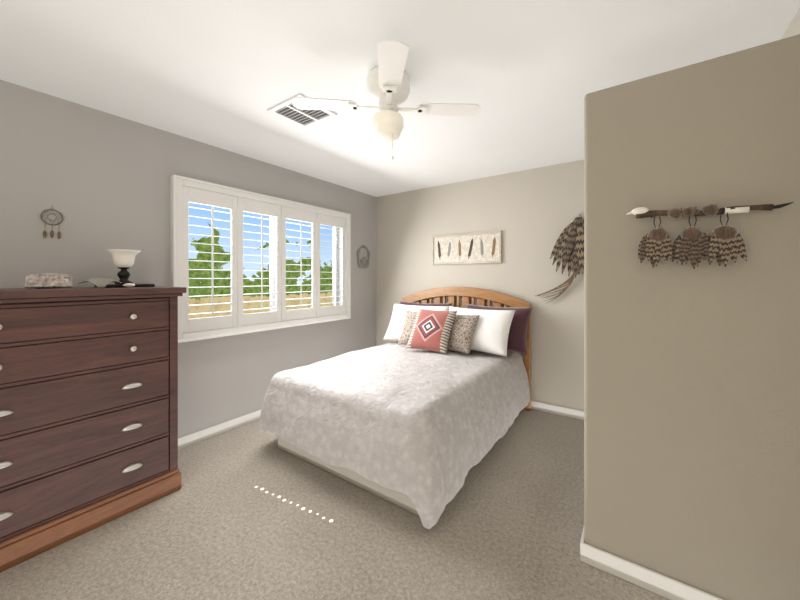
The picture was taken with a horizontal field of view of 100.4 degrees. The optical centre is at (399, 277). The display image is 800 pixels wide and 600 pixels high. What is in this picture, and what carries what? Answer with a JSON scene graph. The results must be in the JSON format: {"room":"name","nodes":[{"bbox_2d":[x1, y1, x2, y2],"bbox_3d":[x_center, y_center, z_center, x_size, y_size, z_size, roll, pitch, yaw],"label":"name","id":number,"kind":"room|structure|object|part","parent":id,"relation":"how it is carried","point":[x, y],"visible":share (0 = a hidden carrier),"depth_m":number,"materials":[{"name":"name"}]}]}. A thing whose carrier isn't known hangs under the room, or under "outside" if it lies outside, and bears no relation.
{"room":"bedroom","nodes":[
{"label":"bedroom","id":0,"kind":"room"},
{"bbox_2d":[0,80,376,437],"bbox_3d":[-1.723,0.110,2.715,0.150,2.440,4.940,0,0,35],"label":"wall","id":1,"kind":"structure","parent":0,"point":[99,180],"depth_m":2.41,"materials":[{"name":"grey paint"}]},
{"bbox_2d":[40,209,63,238],"bbox_3d":[-2.114,-0.342,2.023,0.007,0.206,0.099,0,0,35],"label":"dreamcatcher","id":2,"kind":"object","parent":1,"relation":"attached to","point":[51,232],"visible":1,"depth_m":2.02,"materials":[{"name":"brown wicker"}]},
{"bbox_2d":[178,410,260,449],"bbox_3d":[-1.654,1.288,2.666,0.018,0.085,4.640,0,0,35],"label":"baseboard","id":3,"kind":"structure","parent":1,"relation":"attached to","point":[188,440],"depth_m":2.82,"materials":[{"name":"white wood"}]},
{"bbox_2d":[170,175,350,342],"bbox_3d":[-1.230,-0.142,3.340,0.192,1.275,1.910,0,0,35],"label":"window shutters","id":4,"kind":"object","parent":1,"relation":"attached to","point":[184,191],"visible":1,"depth_m":3.05,"materials":[{"name":"white wood"}]},
{"bbox_2d":[357,245,369,267],"bbox_3d":[-0.472,-0.283,4.328,0.045,0.305,0.247,0,0,35],"label":"ornament","id":5,"kind":"object","parent":1,"relation":"attached to","point":[364,263],"visible":0.98,"depth_m":4.31,"materials":[{"name":"grey metal"}]},
{"bbox_2d":[0,409,669,599],"bbox_3d":[-0.254,1.389,1.675,3.750,0.122,4.940,0,0,35],"label":"floor","id":6,"kind":"structure","parent":0,"point":[508,525],"depth_m":1.69,"materials":[{"name":"carpet"}]},
{"bbox_2d":[0,286,185,571],"bbox_3d":[-1.880,0.694,1.849,0.565,1.272,1.035,0,0,35],"label":"dresser","id":7,"kind":"object","parent":6,"relation":"on","point":[88,409],"visible":1,"depth_m":1.74,"materials":[{"name":"brown wood"}]},
{"bbox_2d":[78,278,120,287],"bbox_3d":[-1.709,0.026,1.896,0.060,0.056,0.190,0,0,35],"label":"fan","id":8,"kind":"object","parent":7,"relation":"on","point":[101,282],"visible":1,"depth_m":1.89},
{"bbox_2d":[94,284,154,287],"bbox_3d":[-1.764,0.048,2.138,0.230,0.018,0.250,0,0,35],"label":"tray","id":9,"kind":"object","parent":7,"relation":"on","point":[121,285],"visible":0.65,"depth_m":2.08,"materials":[{"name":"brown metal"}]},
{"bbox_2d":[106,249,140,283],"bbox_3d":[-1.771,-0.070,2.136,0.176,0.216,0.176,0,0,35],"label":"uplight","id":10,"kind":"object","parent":9,"relation":"on","point":[123,260],"visible":0.98,"depth_m":2.10,"materials":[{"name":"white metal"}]},
{"bbox_2d":[123,283,134,286],"bbox_3d":[-1.645,0.044,2.021,0.043,0.024,0.062,0,0,35],"label":"shell","id":11,"kind":"object","parent":7,"relation":"on","point":[128,285],"visible":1,"depth_m":2.01,"materials":[{"name":"white"}]},
{"bbox_2d":[259,287,532,528],"bbox_3d":[0.085,0.715,2.951,1.658,1.230,2.094,0,0,35],"label":"bed","id":12,"kind":"object","parent":6,"relation":"on","point":[419,416],"visible":1,"depth_m":2.32,"materials":[{"name":"fabric"}]},
{"bbox_2d":[382,303,449,346],"bbox_3d":[0.172,0.500,3.678,0.720,0.460,0.194,0,-30,32],"label":"pillow","id":13,"kind":"object","parent":12,"relation":"on","point":[394,331],"depth_m":3.70,"materials":[{"name":"fabric"}]},
{"bbox_3d":[0.674,0.715,3.782,1.550,1.230,0.058,0,0,35],"label":"headboard","id":14,"kind":"part","parent":12,"relation":"part of","materials":[{"name":"brown wood"}]},
{"bbox_2d":[437,306,515,356],"bbox_3d":[0.737,0.500,3.265,0.720,0.460,0.194,0,-30,38],"label":"pillow","id":15,"kind":"object","parent":12,"relation":"on","point":[494,329],"depth_m":3.11,"materials":[{"name":"fabric"}]},
{"bbox_2d":[0,0,799,196],"bbox_3d":[-0.254,-1.170,1.675,3.750,0.120,4.940,0,0,35],"label":"ceiling","id":16,"kind":"structure","parent":0,"point":[527,76],"depth_m":1.72,"materials":[{"name":"paint"}]},
{"bbox_2d":[267,94,336,128],"bbox_3d":[-0.649,-1.103,2.224,0.330,0.013,0.310,0,0,35],"label":"ceiling vent","id":17,"kind":"object","parent":16,"relation":"in","point":[289,111],"visible":0.88,"depth_m":2.24,"materials":[{"name":"grey metal"}]},
{"bbox_2d":[291,40,479,159],"bbox_3d":[-0.068,-0.872,1.843,0.787,0.476,0.787,0,0,40],"label":"fan","id":18,"kind":"object","parent":16,"relation":"hanging from","point":[387,84],"visible":1,"depth_m":1.78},
{"bbox_3d":[-0.068,-0.832,1.843,0.176,0.132,0.176,0,0,35],"label":"globe","id":19,"kind":"part","parent":18,"relation":"part of","materials":[{"name":"white glass"}]},
{"bbox_3d":[-0.068,-1.001,1.843,0.248,0.218,0.248,0,0,35],"label":"motor","id":20,"kind":"part","parent":18,"relation":"part of","materials":[{"name":"white metal"}]},
{"bbox_3d":[-0.039,-0.774,1.789,0.011,0.281,0.010,0,0,35],"label":"pull chain","id":21,"kind":"part","parent":18,"relation":"part of","materials":[{"name":"silver metal"}]},
{"bbox_2d":[377,160,583,410],"bbox_3d":[1.191,0.110,3.586,3.600,2.440,0.150,0,0,35],"label":"wall","id":22,"kind":"structure","parent":0,"point":[532,214],"depth_m":3.49,"materials":[{"name":"beige paint"}]},
{"bbox_2d":[432,231,501,264],"bbox_3d":[0.737,-0.333,3.797,0.845,0.345,0.026,0,0,35],"label":"framed picture","id":23,"kind":"object","parent":22,"relation":"attached to","point":[477,248],"visible":1,"depth_m":3.77,"materials":[{"name":"white paper"}]},
{"bbox_2d":[531,400,583,419],"bbox_3d":[1.094,1.288,3.552,3.420,0.085,0.018,0,0,35],"label":"baseboard","id":24,"kind":"structure","parent":22,"relation":"attached to","point":[563,411],"depth_m":3.23,"materials":[{"name":"white wood"}]},
{"bbox_2d":[534,214,583,303],"bbox_3d":[1.567,-0.178,3.151,0.585,0.860,0.112,0,0,35],"label":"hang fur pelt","id":25,"kind":"object","parent":22,"relation":"attached to","point":[569,246],"visible":0.88,"depth_m":3.10,"materials":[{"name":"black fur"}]},
{"bbox_2d":[584,34,799,599],"bbox_3d":[1.206,0.230,1.401,0.750,2.200,0.120,0,0,35],"label":"wall","id":26,"kind":"structure","parent":0,"point":[691,426],"depth_m":1.33,"materials":[{"name":"paint"}]},
{"bbox_2d":[580,537,723,599],"bbox_3d":[1.149,1.288,1.359,0.734,0.085,0.022,0,0,35],"label":"baseboard","id":27,"kind":"structure","parent":26,"relation":"attached to","point":[649,580],"depth_m":1.43,"materials":[{"name":"white wood"}]},
{"bbox_2d":[626,202,793,268],"bbox_3d":[1.177,-0.167,1.303,0.485,0.266,0.073,0,0,35],"label":"wall hanging","id":28,"kind":"object","parent":26,"relation":"attached to","point":[694,245],"visible":0.98,"depth_m":1.29,"materials":[{"name":"beige"}]},
{"bbox_2d":[781,8,799,38],"bbox_3d":[1.172,0.110,0.573,0.150,2.440,4.790,0,0,35],"label":"wall","id":29,"kind":"structure","parent":0,"point":[793,28],"depth_m":1.41,"materials":[{"name":"beige paint"}]},
{"label":"outside","id":30,"kind":"structure","parent":0,"visible":0},
{"bbox_2d":[189,202,333,318],"bbox_3d":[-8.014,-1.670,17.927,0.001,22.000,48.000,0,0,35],"label":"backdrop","id":31,"kind":"structure","parent":30,"point":[250,265],"depth_m":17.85,"materials":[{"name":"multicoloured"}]},
{"bbox_3d":[-1.959,0.051,1.852,0.062,0.012,0.100,0,0,35],"label":"stand","id":32,"kind":"object","parent":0,"visible":0},
{"bbox_2d":[25,273,72,287],"bbox_3d":[-1.937,0.013,1.842,0.049,0.083,0.183,0,0,43],"label":"box","id":33,"kind":"object","parent":32,"relation":"on","point":[52,280],"visible":1,"depth_m":1.83,"materials":[{"name":"stone"}]}
]}

